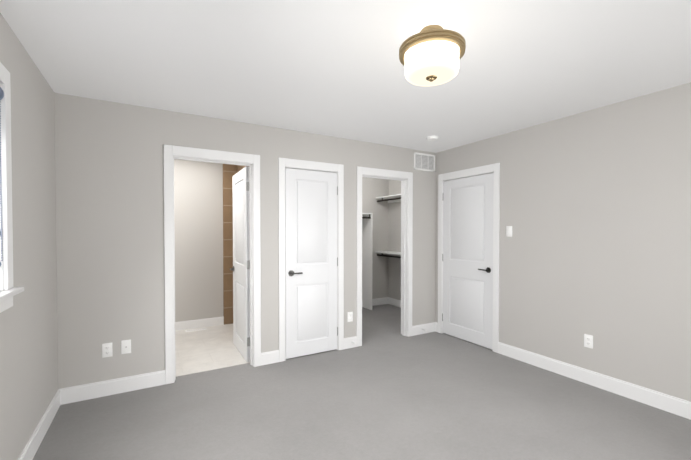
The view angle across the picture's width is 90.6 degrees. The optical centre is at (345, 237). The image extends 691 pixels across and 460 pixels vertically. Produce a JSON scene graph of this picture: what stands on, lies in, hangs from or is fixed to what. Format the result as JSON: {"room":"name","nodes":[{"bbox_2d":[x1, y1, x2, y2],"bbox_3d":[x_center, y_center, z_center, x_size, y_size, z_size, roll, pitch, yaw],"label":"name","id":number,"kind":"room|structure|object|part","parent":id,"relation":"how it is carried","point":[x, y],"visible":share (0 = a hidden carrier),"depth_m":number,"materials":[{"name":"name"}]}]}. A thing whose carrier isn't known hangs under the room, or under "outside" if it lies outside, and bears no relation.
{"room":"empty bedroom","nodes":[
{"label":"empty bedroom","id":0,"kind":"room"},
{"bbox_2d":[0,13,57,459],"bbox_3d":[-1.790,0.110,1.639,0.220,2.440,6.260,-1,1,-30],"label":"wall","id":1,"kind":"structure","parent":0,"point":[28,355],"depth_m":2.06,"materials":[{"name":"beige paint"}]},
{"bbox_2d":[0,62,13,312],"bbox_3d":[-1.304,-0.232,0.921,0.123,1.196,1.866,-1,1,-30],"label":"window","id":2,"kind":"structure","parent":1,"relation":"in","point":[6,274],"depth_m":1.70,"materials":[{"name":"white"}]},
{"bbox_2d":[0,87,3,265],"bbox_3d":[-1.294,-0.291,0.926,0.096,0.898,1.699,-1,1,-30],"label":"roller blind","id":3,"kind":"object","parent":2,"relation":"attached to","point":[1,98],"visible":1,"depth_m":1.67,"materials":[{"name":"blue fabric"}]},
{"bbox_2d":[0,286,23,301],"bbox_3d":[-1.289,0.286,0.938,0.157,0.030,1.936,-1,1,-30],"label":"window sill","id":4,"kind":"structure","parent":1,"relation":"attached to","point":[7,294],"depth_m":1.65,"materials":[{"name":"white wood"}]},
{"bbox_2d":[18,388,61,459],"bbox_3d":[-1.220,1.279,0.901,0.014,0.125,4.140,-1,1,-30],"label":"baseboard","id":5,"kind":"structure","parent":1,"relation":"attached to","point":[28,453],"depth_m":2.23,"materials":[{"name":"white wood"}]},
{"bbox_2d":[175,324,249,376],"bbox_3d":[-1.960,1.291,3.958,1.780,0.006,1.662,-1,1,-30],"label":"floor","id":6,"kind":"structure","parent":0,"point":[211,348],"depth_m":3.91,"materials":[{"name":"beige tile"}]},
{"bbox_2d":[185,328,205,331],"bbox_3d":[-2.071,1.273,4.732,0.260,0.005,0.110,-1,1,-30],"label":"floor vent","id":7,"kind":"object","parent":6,"relation":"in","point":[197,329],"visible":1,"depth_m":4.74,"materials":[{"name":"white plastic"}]},
{"bbox_2d":[54,93,435,388],"bbox_3d":[-0.256,0.075,3.895,4.690,2.440,0.120,-1,1,-30],"label":"wall","id":8,"kind":"structure","parent":0,"point":[109,162],"depth_m":2.95,"materials":[{"name":"beige paint"}]},
{"bbox_2d":[102,343,112,357],"bbox_3d":[-1.979,0.934,2.842,0.070,0.116,0.009,-1,1,-30],"label":"electrical outlet","id":9,"kind":"object","parent":8,"relation":"attached to","point":[106,349],"visible":1,"depth_m":2.84,"materials":[{"name":"white plastic"}]},
{"bbox_2d":[62,370,165,404],"bbox_3d":[-1.919,1.248,2.878,0.715,0.125,0.014,-1,1,-30],"label":"baseboard","id":10,"kind":"structure","parent":8,"relation":"attached to","point":[77,393],"depth_m":2.86,"materials":[{"name":"white wood"}]},
{"bbox_2d":[121,339,130,353],"bbox_3d":[-1.863,0.927,2.905,0.070,0.116,0.015,-1,1,-30],"label":"outlet","id":11,"kind":"object","parent":8,"relation":"attached to","point":[125,346],"visible":1,"depth_m":2.90,"materials":[{"name":"white plastic"}]},
{"bbox_2d":[163,144,260,383],"bbox_3d":[-1.270,0.237,3.314,0.860,2.133,0.154,-1,1,-30],"label":"door frame","id":12,"kind":"structure","parent":8,"relation":"attached to","point":[173,152],"depth_m":3.20,"materials":[{"name":"white wood"}]},
{"bbox_2d":[230,166,249,361],"bbox_3d":[-1.177,0.273,3.842,0.127,2.022,0.714,0,1,-29],"label":"bathroom door","id":13,"kind":"structure","parent":8,"relation":"in","point":[240,269],"depth_m":3.72,"materials":[{"name":"white wood"}]},
{"bbox_2d":[278,157,343,361],"bbox_3d":[-0.394,0.230,3.817,0.775,2.133,0.154,-1,1,-30],"label":"door frame","id":14,"kind":"structure","parent":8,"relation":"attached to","point":[284,163],"depth_m":3.70,"materials":[{"name":"white wood"}]},
{"bbox_2d":[285,168,337,358],"bbox_3d":[-0.370,0.274,3.784,0.629,2.022,0.127,-1,1,-30],"label":"closet door","id":15,"kind":"structure","parent":14,"relation":"attached to","point":[311,261],"depth_m":3.76,"materials":[{"name":"white wood"}]},
{"bbox_2d":[348,312,352,321],"bbox_3d":[0.056,0.928,4.013,0.070,0.116,0.009,-1,1,-30],"label":"electrical outlet","id":16,"kind":"object","parent":8,"relation":"attached to","point":[350,316],"visible":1,"depth_m":4.01,"materials":[{"name":"white plastic"}]},
{"bbox_2d":[356,166,412,346],"bbox_3d":[0.468,0.222,4.313,0.850,2.133,0.154,-1,1,-30],"label":"trim","id":17,"kind":"structure","parent":8,"relation":"attached to","point":[405,179],"depth_m":4.43,"materials":[{"name":"white wood"}]},
{"bbox_2d":[414,152,434,171],"bbox_3d":[1.055,-1.007,4.557,0.370,0.227,0.010,-1,1,-30],"label":"air vent","id":18,"kind":"object","parent":8,"relation":"in","point":[424,162],"visible":1,"depth_m":4.55,"materials":[{"name":"grey metal"}]},
{"bbox_2d":[412,322,437,335],"bbox_3d":[1.058,1.222,4.582,0.425,0.125,0.030,-1,1,-30],"label":"baseboard","id":19,"kind":"structure","parent":8,"relation":"attached to","point":[429,327],"depth_m":4.59,"materials":[{"name":"white wood"}]},
{"bbox_2d":[174,159,388,321],"bbox_3d":[-1.168,0.050,5.481,4.690,2.440,0.220,-1,1,-30],"label":"wall","id":20,"kind":"structure","parent":0,"point":[198,205],"depth_m":4.88,"materials":[{"name":"beige paint"}]},
{"bbox_2d":[175,316,223,330],"bbox_3d":[-2.451,1.221,4.626,1.536,0.125,0.014,-1,1,-30],"label":"baseboard","id":21,"kind":"structure","parent":20,"relation":"attached to","point":[197,323],"depth_m":4.83,"materials":[{"name":"white wood"}]},
{"bbox_2d":[223,164,249,324],"bbox_3d":[-1.282,0.068,4.331,0.214,2.440,1.660,-1,1,-30],"label":"wall tile","id":22,"kind":"structure","parent":20,"relation":"attached to","point":[229,171],"depth_m":5.02,"materials":[{"name":"brown tile"}]},
{"bbox_2d":[362,297,387,306],"bbox_3d":[-0.035,1.199,6.015,1.970,0.125,0.014,-1,1,-30],"label":"baseboard","id":23,"kind":"structure","parent":20,"relation":"attached to","point":[387,300],"depth_m":6.39,"materials":[{"name":"white wood"}]},
{"bbox_2d":[0,0,690,152],"bbox_3d":[0.242,-1.188,2.788,4.910,0.120,6.260,-1,1,-30],"label":"ceiling","id":24,"kind":"structure","parent":0,"point":[334,68],"depth_m":2.15,"materials":[{"name":"white paint"}]},
{"bbox_2d":[399,25,465,85],"bbox_3d":[0.464,-0.978,1.844,0.348,0.270,0.348,-1,1,-30],"label":"flush-mount light","id":25,"kind":"object","parent":24,"relation":"attached to","point":[430,55],"visible":1,"depth_m":1.74,"materials":[{"name":"white glass"}]},
{"bbox_3d":[0.464,-0.929,1.844,0.284,0.128,0.284,-1,1,-30],"label":"lamp shade","id":26,"kind":"part","parent":25,"relation":"part of","materials":[{"name":"white glass"}]},
{"bbox_2d":[427,135,438,140],"bbox_3d":[0.989,-1.125,3.888,0.132,0.040,0.132,-1,1,-30],"label":"smoke detector","id":27,"kind":"object","parent":24,"relation":"attached to","point":[432,138],"visible":1,"depth_m":3.84,"materials":[{"name":"white plastic"}]},
{"bbox_2d":[33,304,690,459],"bbox_3d":[0.242,1.361,2.828,4.910,0.100,6.260,-1,1,-30],"label":"floor carpet","id":28,"kind":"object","parent":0,"point":[387,390],"visible":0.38,"depth_m":2.55,"materials":[{"name":"grey carpet"}]},
{"bbox_2d":[362,213,372,309],"bbox_3d":[-0.211,0.421,5.737,1.400,1.690,0.299,-1,1,-30],"label":"closet shelf","id":29,"kind":"object","parent":28,"relation":"on","point":[367,250],"visible":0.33,"depth_m":6.06,"materials":[{"name":"white wood"}]},
{"bbox_2d":[388,180,400,299],"bbox_3d":[1.281,0.045,5.805,0.120,2.440,1.660,-1,1,-30],"label":"wall","id":30,"kind":"structure","parent":0,"point":[394,245],"depth_m":6.33,"materials":[{"name":"beige paint"}]},
{"bbox_2d":[375,194,400,257],"bbox_3d":[1.094,-0.188,5.705,0.300,1.090,1.639,-1,1,-30],"label":"closet shelf","id":31,"kind":"object","parent":30,"relation":"attached to","point":[393,198],"visible":0.35,"depth_m":6.13,"materials":[{"name":"white wood"}]},
{"bbox_2d":[388,297,400,307],"bbox_3d":[1.233,1.203,5.773,0.014,0.125,1.620,-1,1,-30],"label":"baseboard","id":32,"kind":"structure","parent":30,"relation":"attached to","point":[391,301],"depth_m":6.33,"materials":[{"name":"white wood"}]},
{"bbox_2d":[435,82,690,401],"bbox_3d":[2.349,0.091,2.867,0.120,2.440,4.260,-1,1,-30],"label":"wall","id":33,"kind":"structure","parent":0,"point":[595,209],"depth_m":2.96,"materials":[{"name":"beige paint"}]},
{"bbox_2d":[442,173,493,348],"bbox_3d":[1.508,0.266,4.247,0.127,2.022,0.778,-1,1,-30],"label":"entry door","id":34,"kind":"structure","parent":33,"relation":"in","point":[467,260],"depth_m":4.20,"materials":[{"name":"white wood"}]},
{"bbox_2d":[438,163,499,352],"bbox_3d":[1.546,0.223,4.263,0.154,2.133,0.924,-1,1,-30],"label":"door frame","id":35,"kind":"structure","parent":33,"relation":"attached to","point":[483,170],"depth_m":3.90,"materials":[{"name":"white wood"}]},
{"bbox_2d":[506,226,511,236],"bbox_3d":[1.779,-0.070,3.721,0.014,0.116,0.070,-1,1,-30],"label":"light switch","id":36,"kind":"object","parent":33,"relation":"attached to","point":[508,231],"visible":1,"depth_m":3.72,"materials":[{"name":"white plastic"}]},
{"bbox_2d":[584,334,592,348],"bbox_3d":[2.172,0.925,3.058,0.009,0.116,0.070,-1,1,-30],"label":"electrical outlet","id":37,"kind":"object","parent":33,"relation":"attached to","point":[588,341],"visible":1,"depth_m":3.05,"materials":[{"name":"white plastic"}]},
{"bbox_2d":[498,342,690,419],"bbox_3d":[2.499,1.254,2.490,0.014,0.125,3.127,-1,1,-30],"label":"baseboard","id":38,"kind":"structure","parent":33,"relation":"attached to","point":[638,393],"depth_m":2.94,"materials":[{"name":"white wood"}]}
]}

